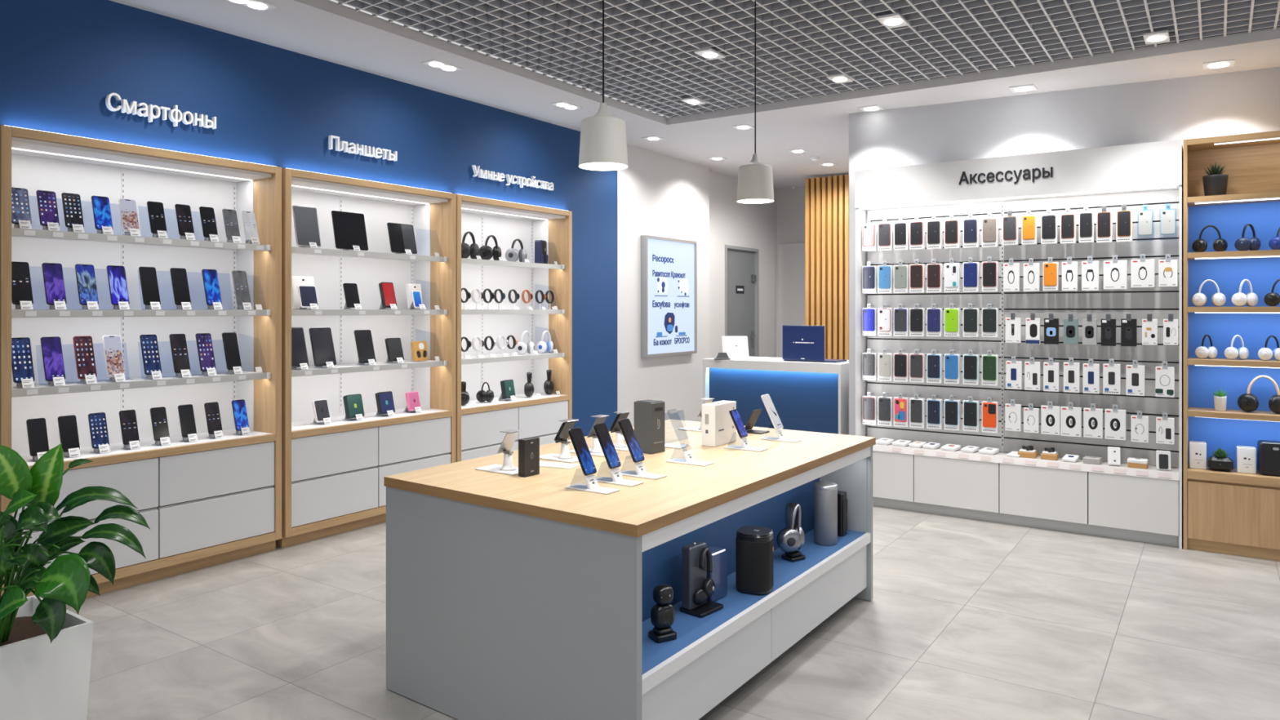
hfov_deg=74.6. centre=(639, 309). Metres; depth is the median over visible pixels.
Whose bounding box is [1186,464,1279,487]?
countertop
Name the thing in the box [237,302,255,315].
phone stand
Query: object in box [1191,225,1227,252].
headphones
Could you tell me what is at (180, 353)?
smartphone
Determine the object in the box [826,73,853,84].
recessed light
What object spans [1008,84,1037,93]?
recessed light
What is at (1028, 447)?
watch
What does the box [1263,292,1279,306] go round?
ear cup
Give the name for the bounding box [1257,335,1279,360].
headphones
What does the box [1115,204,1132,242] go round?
pack
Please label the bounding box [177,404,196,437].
smartphone
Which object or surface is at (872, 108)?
recessed light
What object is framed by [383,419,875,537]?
island countertop
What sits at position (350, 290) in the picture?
tablet
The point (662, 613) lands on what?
gadget
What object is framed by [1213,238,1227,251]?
ear cup
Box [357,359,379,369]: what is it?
tablet stand
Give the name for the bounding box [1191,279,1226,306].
headphones
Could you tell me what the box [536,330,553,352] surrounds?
headphones
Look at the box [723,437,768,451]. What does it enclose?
phone stand
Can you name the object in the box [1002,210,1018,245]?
pack
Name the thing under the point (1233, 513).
shelf unit
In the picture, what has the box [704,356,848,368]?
countertop
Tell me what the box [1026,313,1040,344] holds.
accessory
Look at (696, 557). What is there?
display
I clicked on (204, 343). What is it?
smartphone
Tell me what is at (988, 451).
box
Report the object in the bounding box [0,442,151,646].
foliage
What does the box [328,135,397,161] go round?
wall sign
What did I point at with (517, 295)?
watch
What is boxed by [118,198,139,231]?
smartphone
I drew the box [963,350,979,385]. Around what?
pack
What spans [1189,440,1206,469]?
product box
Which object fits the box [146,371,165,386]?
phone stand
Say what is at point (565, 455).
stand
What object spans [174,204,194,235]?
smartphone
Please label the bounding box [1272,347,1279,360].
ear cup
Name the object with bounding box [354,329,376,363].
tablet
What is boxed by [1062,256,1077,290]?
accessory
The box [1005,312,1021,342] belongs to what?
accessory
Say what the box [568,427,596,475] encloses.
smartphone
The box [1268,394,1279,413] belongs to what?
ear cup
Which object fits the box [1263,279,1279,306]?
headphones
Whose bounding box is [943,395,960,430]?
pack
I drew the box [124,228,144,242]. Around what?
phone stand
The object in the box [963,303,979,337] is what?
pack
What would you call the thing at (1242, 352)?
ear cup
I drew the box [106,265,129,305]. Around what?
smartphone
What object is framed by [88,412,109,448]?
smartphone
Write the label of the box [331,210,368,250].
tablet
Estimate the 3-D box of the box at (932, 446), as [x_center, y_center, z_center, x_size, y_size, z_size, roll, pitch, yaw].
[2.157,1.009,6.212,0.111,0.034,0.086,0,0,-41]
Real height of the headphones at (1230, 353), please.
0.153 m
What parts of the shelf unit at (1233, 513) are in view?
panel, panel, shelf, shelf, shelf, shelf, shelf, cupboard door, panel, panel, panel, panel, panel, panel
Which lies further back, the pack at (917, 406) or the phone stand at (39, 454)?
the pack at (917, 406)
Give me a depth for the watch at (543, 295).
7.44 m
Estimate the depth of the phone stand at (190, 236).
4.86 m
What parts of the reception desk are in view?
panel, panel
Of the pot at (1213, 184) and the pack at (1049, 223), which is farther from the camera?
the pack at (1049, 223)
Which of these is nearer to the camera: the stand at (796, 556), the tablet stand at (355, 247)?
the stand at (796, 556)
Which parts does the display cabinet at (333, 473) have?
panel, drawer, drawer, rail, panel, price rail, price rail, price rail, drawer, panel, deck rail, drawer, drawer, panel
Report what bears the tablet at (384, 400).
on the tablet stand at (390, 413)
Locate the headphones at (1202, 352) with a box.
[1195,334,1217,358]
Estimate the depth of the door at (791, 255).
11.31 m
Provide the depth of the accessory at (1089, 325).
5.63 m
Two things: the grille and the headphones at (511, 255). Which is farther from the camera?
the headphones at (511, 255)
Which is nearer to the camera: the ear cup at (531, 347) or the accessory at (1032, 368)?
the accessory at (1032, 368)
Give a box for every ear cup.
[461,242,471,258]
[461,391,469,405]
[470,243,479,258]
[475,390,486,402]
[479,244,493,259]
[485,390,493,402]
[493,245,502,260]
[505,248,519,262]
[515,342,527,354]
[519,248,526,262]
[524,382,533,396]
[527,341,534,353]
[536,341,547,352]
[543,379,553,392]
[544,380,551,394]
[546,341,553,352]
[693,587,707,604]
[702,577,715,597]
[776,527,801,552]
[793,524,804,550]
[1191,239,1207,252]
[1191,293,1207,306]
[1195,346,1208,358]
[1207,346,1217,358]
[1211,293,1226,306]
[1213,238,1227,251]
[1224,346,1238,359]
[1231,293,1247,306]
[1234,237,1250,250]
[1237,346,1248,359]
[1237,393,1258,412]
[1246,292,1257,306]
[1248,237,1261,250]
[1257,347,1273,359]
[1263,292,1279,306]
[1268,236,1279,249]
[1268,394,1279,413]
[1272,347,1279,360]
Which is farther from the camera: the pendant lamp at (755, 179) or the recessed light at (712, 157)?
the recessed light at (712, 157)
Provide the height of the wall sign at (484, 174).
0.114 m
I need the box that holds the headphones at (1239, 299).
[1231,279,1257,306]
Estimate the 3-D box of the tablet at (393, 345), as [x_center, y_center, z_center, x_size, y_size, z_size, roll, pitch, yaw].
[-1.793,0.294,6.136,0.063,0.170,0.130,0,0,35]
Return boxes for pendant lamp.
[578,0,627,170]
[736,0,773,204]
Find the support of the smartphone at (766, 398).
on the phone stand at (780, 433)
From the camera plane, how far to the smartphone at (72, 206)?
4.40 m
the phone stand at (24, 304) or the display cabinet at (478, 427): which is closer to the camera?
the phone stand at (24, 304)
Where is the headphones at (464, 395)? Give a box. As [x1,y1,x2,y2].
[461,381,469,405]
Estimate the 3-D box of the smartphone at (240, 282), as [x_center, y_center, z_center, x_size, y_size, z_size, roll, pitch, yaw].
[-2.455,-0.131,5.174,0.070,0.217,0.090,0,0,35]
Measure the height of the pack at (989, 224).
0.244 m
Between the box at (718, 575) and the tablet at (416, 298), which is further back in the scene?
the tablet at (416, 298)
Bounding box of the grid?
[334,0,1279,118]
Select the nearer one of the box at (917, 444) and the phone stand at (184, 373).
the phone stand at (184, 373)
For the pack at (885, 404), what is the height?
0.253 m
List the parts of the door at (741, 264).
sign plate, handle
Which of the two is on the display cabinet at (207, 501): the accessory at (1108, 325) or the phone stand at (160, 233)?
the phone stand at (160, 233)
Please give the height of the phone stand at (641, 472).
0.075 m
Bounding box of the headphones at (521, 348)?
[515,330,534,354]
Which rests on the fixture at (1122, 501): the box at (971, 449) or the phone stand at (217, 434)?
the box at (971, 449)
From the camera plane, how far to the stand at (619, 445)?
3.98 m
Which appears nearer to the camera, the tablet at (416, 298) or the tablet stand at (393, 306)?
the tablet stand at (393, 306)
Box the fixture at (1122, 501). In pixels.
[854,139,1182,549]
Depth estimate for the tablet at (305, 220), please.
5.54 m
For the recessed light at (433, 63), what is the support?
in the ceiling at (326, 30)
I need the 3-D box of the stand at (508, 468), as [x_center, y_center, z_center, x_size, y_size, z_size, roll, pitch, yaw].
[-0.557,0.577,3.444,0.215,0.164,0.120,0,0,35]
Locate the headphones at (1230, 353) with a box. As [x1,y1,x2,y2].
[1224,334,1248,359]
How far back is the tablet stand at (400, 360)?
6.11 m
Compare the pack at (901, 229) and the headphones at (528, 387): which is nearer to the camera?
the pack at (901, 229)
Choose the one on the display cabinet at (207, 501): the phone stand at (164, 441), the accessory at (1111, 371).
the phone stand at (164, 441)
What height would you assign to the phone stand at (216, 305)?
0.130 m
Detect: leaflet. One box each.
[539,461,580,469]
[664,443,689,448]
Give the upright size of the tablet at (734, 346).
0.190 m
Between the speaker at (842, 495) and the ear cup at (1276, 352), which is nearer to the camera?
the speaker at (842, 495)
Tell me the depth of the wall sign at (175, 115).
4.64 m
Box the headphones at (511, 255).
[505,239,526,262]
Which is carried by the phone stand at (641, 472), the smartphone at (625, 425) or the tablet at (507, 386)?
the smartphone at (625, 425)
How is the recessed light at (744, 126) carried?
in the ceiling at (326, 30)
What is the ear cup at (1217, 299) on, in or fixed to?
on the headphones at (1199, 299)
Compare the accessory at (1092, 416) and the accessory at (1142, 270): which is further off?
the accessory at (1092, 416)
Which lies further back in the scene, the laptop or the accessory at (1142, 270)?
the laptop
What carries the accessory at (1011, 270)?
hanging from the fixture at (1122, 501)
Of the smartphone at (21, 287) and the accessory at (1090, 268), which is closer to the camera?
the smartphone at (21, 287)
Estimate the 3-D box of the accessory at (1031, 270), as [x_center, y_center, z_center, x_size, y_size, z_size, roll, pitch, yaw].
[2.725,-0.240,5.849,0.100,0.229,0.038,0,0,35]
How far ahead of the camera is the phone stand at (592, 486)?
3.07 m
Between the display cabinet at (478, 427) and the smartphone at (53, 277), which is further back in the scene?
the display cabinet at (478, 427)
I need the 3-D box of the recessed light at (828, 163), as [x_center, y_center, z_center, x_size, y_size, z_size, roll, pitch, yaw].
[2.076,-1.599,9.275,0.160,0.013,0.160,2,1,35]
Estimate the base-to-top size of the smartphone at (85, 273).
0.217 m
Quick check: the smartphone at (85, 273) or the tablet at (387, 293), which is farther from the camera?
the tablet at (387, 293)
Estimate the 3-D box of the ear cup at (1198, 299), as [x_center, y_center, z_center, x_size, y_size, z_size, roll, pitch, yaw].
[3.529,-0.061,5.300,0.081,0.086,0.069,0,0,35]
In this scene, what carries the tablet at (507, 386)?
on the tablet stand at (513, 397)
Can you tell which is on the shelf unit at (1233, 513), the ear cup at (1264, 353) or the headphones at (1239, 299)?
the headphones at (1239, 299)
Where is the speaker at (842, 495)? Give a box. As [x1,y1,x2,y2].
[837,490,847,536]
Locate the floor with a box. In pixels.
[65,505,1279,719]
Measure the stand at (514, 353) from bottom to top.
0.056 m
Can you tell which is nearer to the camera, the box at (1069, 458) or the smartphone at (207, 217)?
the smartphone at (207, 217)
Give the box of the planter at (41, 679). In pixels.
[0,595,93,719]
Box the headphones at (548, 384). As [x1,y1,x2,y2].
[543,369,553,394]
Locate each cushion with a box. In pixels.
[1019,448,1035,453]
[1042,450,1057,454]
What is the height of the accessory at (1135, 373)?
0.232 m
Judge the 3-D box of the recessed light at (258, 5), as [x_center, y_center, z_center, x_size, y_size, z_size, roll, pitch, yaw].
[-2.066,-1.618,4.426,0.130,0.013,0.250,2,1,35]
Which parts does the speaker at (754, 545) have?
plate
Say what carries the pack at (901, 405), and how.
hanging from the fixture at (1122, 501)
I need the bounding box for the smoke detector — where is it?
[808,156,819,160]
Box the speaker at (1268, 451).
[1257,440,1279,476]
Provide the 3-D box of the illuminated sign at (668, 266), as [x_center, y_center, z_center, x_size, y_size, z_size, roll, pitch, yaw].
[0.319,-0.133,8.951,0.070,1.242,1.005,0,0,35]
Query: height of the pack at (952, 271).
0.249 m
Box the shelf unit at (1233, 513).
[1183,130,1279,561]
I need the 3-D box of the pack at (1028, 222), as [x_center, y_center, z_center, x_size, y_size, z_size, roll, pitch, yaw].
[2.714,-0.571,5.859,0.094,0.238,0.045,0,0,35]
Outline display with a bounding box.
[680,541,723,617]
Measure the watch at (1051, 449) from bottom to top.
0.030 m
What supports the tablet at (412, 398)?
on the tablet stand at (418, 409)
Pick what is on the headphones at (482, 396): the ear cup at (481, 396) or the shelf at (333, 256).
the ear cup at (481, 396)
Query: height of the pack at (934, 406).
0.254 m
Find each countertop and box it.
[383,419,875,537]
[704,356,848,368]
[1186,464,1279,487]
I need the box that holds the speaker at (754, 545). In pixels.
[735,525,773,595]
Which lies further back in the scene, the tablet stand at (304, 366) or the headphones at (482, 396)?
the headphones at (482, 396)
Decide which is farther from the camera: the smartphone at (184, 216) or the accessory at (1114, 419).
the accessory at (1114, 419)
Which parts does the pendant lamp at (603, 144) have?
lamp shade, cord, bulb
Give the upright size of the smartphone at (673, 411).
0.171 m
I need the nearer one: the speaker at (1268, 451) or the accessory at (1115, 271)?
the speaker at (1268, 451)
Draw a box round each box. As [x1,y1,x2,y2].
[518,436,539,477]
[534,240,548,263]
[634,399,664,453]
[702,400,736,446]
[706,546,727,601]
[875,437,893,444]
[892,439,911,446]
[908,440,926,448]
[922,442,940,449]
[941,444,960,451]
[960,445,979,453]
[978,447,999,454]
[1006,451,1019,457]
[1017,448,1037,458]
[1040,450,1058,460]
[1062,453,1079,462]
[1082,455,1102,464]
[1107,446,1120,465]
[1127,457,1147,468]
[1155,450,1170,470]
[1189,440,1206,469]
[1236,445,1256,473]
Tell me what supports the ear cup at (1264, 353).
on the headphones at (1264, 353)
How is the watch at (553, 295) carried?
on the stand
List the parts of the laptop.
lid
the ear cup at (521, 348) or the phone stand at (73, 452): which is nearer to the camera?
the phone stand at (73, 452)
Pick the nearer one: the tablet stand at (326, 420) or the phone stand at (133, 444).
the phone stand at (133, 444)
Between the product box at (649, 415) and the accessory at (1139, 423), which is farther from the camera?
the accessory at (1139, 423)
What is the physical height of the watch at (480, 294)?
0.120 m
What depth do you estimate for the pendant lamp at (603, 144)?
3.24 m
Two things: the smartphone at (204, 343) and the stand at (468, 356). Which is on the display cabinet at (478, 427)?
the stand at (468, 356)
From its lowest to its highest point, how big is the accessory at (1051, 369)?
0.232 m
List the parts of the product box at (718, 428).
lid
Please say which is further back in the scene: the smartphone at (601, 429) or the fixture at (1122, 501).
the fixture at (1122, 501)
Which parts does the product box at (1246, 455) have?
lid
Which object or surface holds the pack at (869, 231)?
hanging from the fixture at (1122, 501)
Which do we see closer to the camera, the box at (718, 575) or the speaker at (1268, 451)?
the box at (718, 575)
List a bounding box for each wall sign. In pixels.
[105,93,216,128]
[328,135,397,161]
[471,164,553,190]
[958,166,1053,184]
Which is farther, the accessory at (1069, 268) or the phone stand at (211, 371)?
the accessory at (1069, 268)
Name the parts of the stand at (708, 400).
post, holder plate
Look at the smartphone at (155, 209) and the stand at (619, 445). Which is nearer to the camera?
the stand at (619, 445)
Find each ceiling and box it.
[109,0,1279,188]
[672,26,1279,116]
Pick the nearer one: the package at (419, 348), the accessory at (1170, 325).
the accessory at (1170, 325)
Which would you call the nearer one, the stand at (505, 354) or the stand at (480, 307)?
the stand at (480, 307)
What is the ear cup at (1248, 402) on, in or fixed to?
on the headphones at (1248, 402)
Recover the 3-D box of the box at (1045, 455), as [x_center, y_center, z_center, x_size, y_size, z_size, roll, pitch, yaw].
[2.812,1.002,5.768,0.100,0.048,0.085,0,0,35]
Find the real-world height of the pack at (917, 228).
0.245 m
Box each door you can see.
[724,244,759,356]
[778,242,804,357]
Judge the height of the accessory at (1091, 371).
0.233 m
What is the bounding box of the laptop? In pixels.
[782,324,846,362]
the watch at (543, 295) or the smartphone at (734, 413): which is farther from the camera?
the watch at (543, 295)
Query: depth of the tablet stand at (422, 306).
6.28 m
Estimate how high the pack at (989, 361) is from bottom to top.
0.253 m
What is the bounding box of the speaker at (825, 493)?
[813,481,837,545]
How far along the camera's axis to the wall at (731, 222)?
10.50 m
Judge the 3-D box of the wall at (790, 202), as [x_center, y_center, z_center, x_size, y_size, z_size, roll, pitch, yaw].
[2.884,-0.200,10.885,3.200,3.400,0.200,0,0,35]
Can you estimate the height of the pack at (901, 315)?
0.247 m
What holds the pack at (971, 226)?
hanging from the fixture at (1122, 501)
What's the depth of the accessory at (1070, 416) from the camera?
5.70 m
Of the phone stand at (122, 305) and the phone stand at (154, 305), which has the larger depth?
the phone stand at (154, 305)
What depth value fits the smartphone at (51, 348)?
4.33 m
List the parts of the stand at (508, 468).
post, holder plate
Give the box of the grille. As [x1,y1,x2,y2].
[843,498,847,532]
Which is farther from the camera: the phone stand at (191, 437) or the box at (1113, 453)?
the box at (1113, 453)
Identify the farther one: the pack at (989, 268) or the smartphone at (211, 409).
the pack at (989, 268)
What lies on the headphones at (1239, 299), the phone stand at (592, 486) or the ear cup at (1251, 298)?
the ear cup at (1251, 298)
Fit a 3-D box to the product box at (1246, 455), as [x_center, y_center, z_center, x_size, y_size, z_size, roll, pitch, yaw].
[3.730,0.924,5.168,0.094,0.158,0.056,0,0,31]
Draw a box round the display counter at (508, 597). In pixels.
[383,419,875,719]
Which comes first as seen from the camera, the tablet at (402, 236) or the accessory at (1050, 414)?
the accessory at (1050, 414)
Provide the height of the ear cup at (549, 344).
0.106 m
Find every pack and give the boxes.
[862,219,877,251]
[862,261,877,293]
[862,303,877,336]
[862,348,877,380]
[862,391,877,425]
[877,217,893,250]
[877,260,893,293]
[877,303,893,336]
[877,348,893,381]
[877,392,893,426]
[893,217,909,250]
[893,260,909,293]
[893,303,909,336]
[893,348,909,382]
[893,393,909,426]
[909,216,925,249]
[909,259,925,293]
[909,303,925,336]
[909,349,925,382]
[909,393,925,428]
[926,215,942,249]
[926,258,942,293]
[926,303,942,336]
[926,349,942,383]
[926,394,942,429]
[943,214,960,248]
[943,257,960,292]
[943,303,960,337]
[943,349,960,384]
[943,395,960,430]
[963,213,979,248]
[963,257,979,292]
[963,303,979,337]
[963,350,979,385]
[963,395,979,431]
[982,213,998,247]
[982,256,998,292]
[982,302,998,337]
[982,350,998,386]
[982,396,998,433]
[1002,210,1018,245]
[1021,209,1036,244]
[1040,209,1057,244]
[1043,257,1058,290]
[1060,208,1075,244]
[1079,206,1093,243]
[1096,205,1112,243]
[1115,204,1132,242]
[1137,204,1152,239]
[1160,203,1175,238]
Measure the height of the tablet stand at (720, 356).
0.062 m
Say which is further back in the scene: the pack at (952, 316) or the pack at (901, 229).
the pack at (901, 229)
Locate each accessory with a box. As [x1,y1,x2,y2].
[1003,257,1019,291]
[1004,399,1021,431]
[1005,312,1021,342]
[1005,355,1022,389]
[1023,257,1039,291]
[1023,403,1039,433]
[1024,356,1040,391]
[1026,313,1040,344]
[1040,400,1060,435]
[1043,357,1059,391]
[1044,313,1058,344]
[1060,402,1081,437]
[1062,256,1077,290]
[1063,313,1078,344]
[1063,357,1079,392]
[1081,256,1098,290]
[1082,314,1097,345]
[1083,358,1099,393]
[1083,403,1102,438]
[1101,313,1115,346]
[1102,359,1120,394]
[1103,255,1127,289]
[1104,404,1125,439]
[1120,313,1137,346]
[1125,360,1145,395]
[1130,253,1155,287]
[1130,410,1148,442]
[1142,314,1157,345]
[1155,361,1174,397]
[1155,412,1174,444]
[1158,254,1177,286]
[1163,314,1177,345]
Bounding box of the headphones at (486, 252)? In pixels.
[479,235,502,260]
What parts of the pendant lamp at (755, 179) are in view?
lamp shade, cord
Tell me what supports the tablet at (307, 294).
on the tablet stand at (313, 306)
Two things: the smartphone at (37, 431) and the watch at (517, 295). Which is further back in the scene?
the watch at (517, 295)
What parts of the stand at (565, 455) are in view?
post, holder plate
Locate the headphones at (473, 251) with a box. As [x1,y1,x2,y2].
[461,231,479,258]
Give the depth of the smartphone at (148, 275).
4.72 m
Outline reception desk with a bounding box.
[702,356,848,435]
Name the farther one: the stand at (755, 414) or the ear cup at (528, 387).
the ear cup at (528, 387)
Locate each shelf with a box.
[11,235,239,250]
[11,370,262,389]
[291,253,417,261]
[291,359,435,370]
[461,262,529,267]
[461,351,558,359]
[642,528,865,674]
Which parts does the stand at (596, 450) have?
post, holder plate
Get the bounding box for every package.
[291,275,314,309]
[405,283,422,309]
[410,341,428,361]
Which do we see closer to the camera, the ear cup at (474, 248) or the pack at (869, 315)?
the pack at (869, 315)
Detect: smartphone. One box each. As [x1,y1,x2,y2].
[11,186,31,224]
[11,261,33,304]
[11,337,35,382]
[26,417,48,456]
[35,190,59,226]
[40,336,65,381]
[41,262,66,304]
[57,414,79,452]
[61,192,84,227]
[72,335,97,378]
[75,264,98,305]
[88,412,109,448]
[91,195,112,230]
[102,335,125,377]
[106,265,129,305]
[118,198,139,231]
[119,409,139,444]
[138,266,160,305]
[139,334,161,374]
[146,200,167,234]
[150,406,169,440]
[168,333,190,373]
[169,267,191,305]
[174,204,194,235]
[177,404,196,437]
[195,333,216,371]
[199,206,217,237]
[201,269,222,305]
[204,401,222,434]
[222,208,240,239]
[222,332,241,369]
[231,270,251,305]
[231,399,248,431]
[240,210,258,240]
[554,422,565,441]
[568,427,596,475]
[593,422,621,469]
[609,413,622,431]
[617,418,644,462]
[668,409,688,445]
[728,408,747,438]
[760,394,783,430]
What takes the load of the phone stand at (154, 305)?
on the display cabinet at (207, 501)
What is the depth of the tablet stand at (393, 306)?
6.06 m
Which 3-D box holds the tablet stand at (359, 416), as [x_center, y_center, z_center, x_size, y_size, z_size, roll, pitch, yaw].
[-1.996,0.730,5.840,0.145,0.079,0.070,0,0,35]
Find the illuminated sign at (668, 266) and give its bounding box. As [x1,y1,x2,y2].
[640,235,697,357]
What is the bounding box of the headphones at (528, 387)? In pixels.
[524,372,533,396]
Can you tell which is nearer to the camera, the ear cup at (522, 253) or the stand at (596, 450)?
the stand at (596, 450)
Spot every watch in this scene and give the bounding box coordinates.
[461,288,471,302]
[461,337,471,351]
[471,288,483,302]
[471,336,484,351]
[482,288,494,302]
[484,336,496,350]
[493,288,505,303]
[496,335,508,349]
[506,335,517,349]
[507,288,519,303]
[521,289,533,303]
[534,289,546,303]
[545,290,555,303]
[1022,445,1033,450]
[1044,447,1054,452]
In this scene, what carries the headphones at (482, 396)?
on the display cabinet at (478, 427)
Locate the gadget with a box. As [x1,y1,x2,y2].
[648,583,676,643]
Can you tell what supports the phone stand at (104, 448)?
on the display cabinet at (207, 501)
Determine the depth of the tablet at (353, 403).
5.81 m
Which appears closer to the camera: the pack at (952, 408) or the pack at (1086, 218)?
the pack at (1086, 218)
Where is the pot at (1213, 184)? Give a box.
[1202,173,1228,195]
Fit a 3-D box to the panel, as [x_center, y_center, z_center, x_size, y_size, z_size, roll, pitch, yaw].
[2.361,-0.042,9.967,0.820,3.084,0.095,0,0,35]
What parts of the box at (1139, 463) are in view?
lid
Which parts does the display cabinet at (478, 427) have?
panel, drawer, drawer, panel, price rail, price rail, price rail, panel, deck rail, drawer, drawer, panel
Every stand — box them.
[13,220,35,235]
[15,301,36,316]
[16,378,38,395]
[32,451,47,460]
[42,222,63,237]
[48,301,70,315]
[48,376,69,392]
[63,447,80,457]
[67,224,88,239]
[80,374,100,390]
[81,301,102,315]
[93,444,110,453]
[97,226,117,240]
[109,373,129,388]
[113,301,133,315]
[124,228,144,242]
[124,440,140,449]
[145,302,164,315]
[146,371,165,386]
[151,230,171,244]
[155,436,170,445]
[175,368,195,383]
[176,302,195,315]
[179,232,199,245]
[182,433,198,442]
[201,368,220,382]
[204,234,222,247]
[207,302,226,315]
[208,430,223,438]
[226,235,244,248]
[227,366,246,379]
[235,426,250,435]
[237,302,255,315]
[245,237,263,249]
[291,363,311,374]
[298,242,321,253]
[299,303,322,314]
[312,417,331,424]
[315,361,337,373]
[342,245,364,256]
[343,302,365,314]
[344,413,363,420]
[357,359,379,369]
[376,409,394,416]
[379,302,400,314]
[386,357,407,368]
[395,248,415,259]
[404,404,422,412]
[408,301,429,314]
[461,351,471,359]
[472,351,483,358]
[475,302,483,309]
[475,429,521,475]
[484,350,495,357]
[497,349,508,356]
[498,392,515,400]
[507,349,517,355]
[539,418,578,462]
[564,474,619,494]
[569,414,618,456]
[590,410,631,451]
[595,467,643,486]
[620,462,666,479]
[665,449,713,466]
[678,397,715,431]
[713,352,730,359]
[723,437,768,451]
[744,408,769,434]
[760,429,802,442]
[781,550,805,561]
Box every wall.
[0,0,709,436]
[709,170,776,358]
[776,186,804,357]
[848,66,1279,539]
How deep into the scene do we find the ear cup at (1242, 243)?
5.15 m
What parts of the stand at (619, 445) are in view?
post, holder plate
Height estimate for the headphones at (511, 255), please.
0.204 m
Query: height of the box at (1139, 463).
0.054 m
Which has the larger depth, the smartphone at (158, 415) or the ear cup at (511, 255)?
the ear cup at (511, 255)
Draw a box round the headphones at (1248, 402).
[1237,374,1279,413]
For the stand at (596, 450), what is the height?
0.173 m
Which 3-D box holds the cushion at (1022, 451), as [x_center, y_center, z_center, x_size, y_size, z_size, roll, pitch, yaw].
[2.700,0.984,5.849,0.099,0.012,0.070,0,0,35]
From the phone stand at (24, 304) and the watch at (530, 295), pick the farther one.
the watch at (530, 295)
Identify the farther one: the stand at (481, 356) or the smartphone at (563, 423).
the stand at (481, 356)
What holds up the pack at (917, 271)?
hanging from the fixture at (1122, 501)
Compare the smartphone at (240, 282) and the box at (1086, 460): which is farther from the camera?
the box at (1086, 460)
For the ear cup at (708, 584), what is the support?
on the display
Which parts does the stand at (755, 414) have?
holder plate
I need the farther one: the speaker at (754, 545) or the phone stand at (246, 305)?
the phone stand at (246, 305)
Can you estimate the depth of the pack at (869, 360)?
6.49 m
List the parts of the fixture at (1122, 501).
panel, cupboard door, slat panel, cupboard door, price rail, cupboard door, slat panel, cupboard door, panel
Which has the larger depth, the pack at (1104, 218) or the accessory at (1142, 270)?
the pack at (1104, 218)
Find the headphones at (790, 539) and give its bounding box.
[776,502,804,552]
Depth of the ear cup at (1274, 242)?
5.06 m
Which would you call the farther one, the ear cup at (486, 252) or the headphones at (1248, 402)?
the ear cup at (486, 252)
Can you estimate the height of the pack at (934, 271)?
0.249 m
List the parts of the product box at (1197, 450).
lid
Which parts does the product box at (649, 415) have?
lid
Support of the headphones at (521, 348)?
on the display cabinet at (478, 427)
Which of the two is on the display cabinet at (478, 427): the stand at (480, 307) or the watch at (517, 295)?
the stand at (480, 307)
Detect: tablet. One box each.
[291,327,309,368]
[292,204,320,247]
[297,284,318,307]
[308,327,336,366]
[311,399,330,422]
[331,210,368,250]
[342,283,359,307]
[342,394,364,418]
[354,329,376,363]
[375,391,395,414]
[378,282,396,307]
[384,337,404,361]
[386,222,417,253]
[405,391,421,411]
[411,290,422,307]
[500,379,515,399]
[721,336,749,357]
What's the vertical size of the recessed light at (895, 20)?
0.017 m
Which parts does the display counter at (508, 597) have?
panel, drawer, rail, drawer, panel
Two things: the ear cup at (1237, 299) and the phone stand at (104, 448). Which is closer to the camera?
the phone stand at (104, 448)
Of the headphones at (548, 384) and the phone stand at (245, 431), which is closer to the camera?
the phone stand at (245, 431)
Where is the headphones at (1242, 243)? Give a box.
[1234,223,1261,250]
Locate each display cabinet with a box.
[0,124,281,598]
[275,168,456,547]
[456,194,572,462]
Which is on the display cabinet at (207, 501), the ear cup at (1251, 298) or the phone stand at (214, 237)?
the phone stand at (214, 237)
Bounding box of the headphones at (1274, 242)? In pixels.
[1268,226,1279,249]
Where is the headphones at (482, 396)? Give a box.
[475,382,493,402]
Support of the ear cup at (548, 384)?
on the headphones at (548, 384)
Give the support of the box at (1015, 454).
on the fixture at (1122, 501)
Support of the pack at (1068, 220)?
hanging from the fixture at (1122, 501)
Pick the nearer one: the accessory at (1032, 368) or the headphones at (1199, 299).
the headphones at (1199, 299)
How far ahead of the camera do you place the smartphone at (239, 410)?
5.16 m
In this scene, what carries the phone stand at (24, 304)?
on the display cabinet at (207, 501)
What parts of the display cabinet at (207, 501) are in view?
panel, drawer, drawer, panel, price rail, price rail, price rail, panel, drawer, rail, deck rail, drawer, drawer, panel, rail, rail, rail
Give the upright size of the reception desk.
1.052 m
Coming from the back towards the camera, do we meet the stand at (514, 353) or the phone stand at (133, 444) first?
the stand at (514, 353)
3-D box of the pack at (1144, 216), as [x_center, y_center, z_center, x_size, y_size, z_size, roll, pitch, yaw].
[3.288,-0.562,5.463,0.093,0.234,0.045,0,0,35]
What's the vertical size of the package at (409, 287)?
0.197 m
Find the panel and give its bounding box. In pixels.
[804,174,848,359]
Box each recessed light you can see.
[226,0,276,11]
[422,59,462,71]
[550,101,582,110]
[641,135,664,140]
[680,97,706,105]
[693,48,725,60]
[706,156,727,159]
[731,124,754,129]
[787,148,808,153]
[818,162,837,165]
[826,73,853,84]
[857,104,884,111]
[876,13,909,28]
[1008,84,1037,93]
[1142,30,1169,44]
[1202,58,1235,70]
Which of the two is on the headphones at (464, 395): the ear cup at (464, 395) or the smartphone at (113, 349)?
the ear cup at (464, 395)
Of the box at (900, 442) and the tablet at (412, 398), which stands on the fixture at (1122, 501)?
the box at (900, 442)

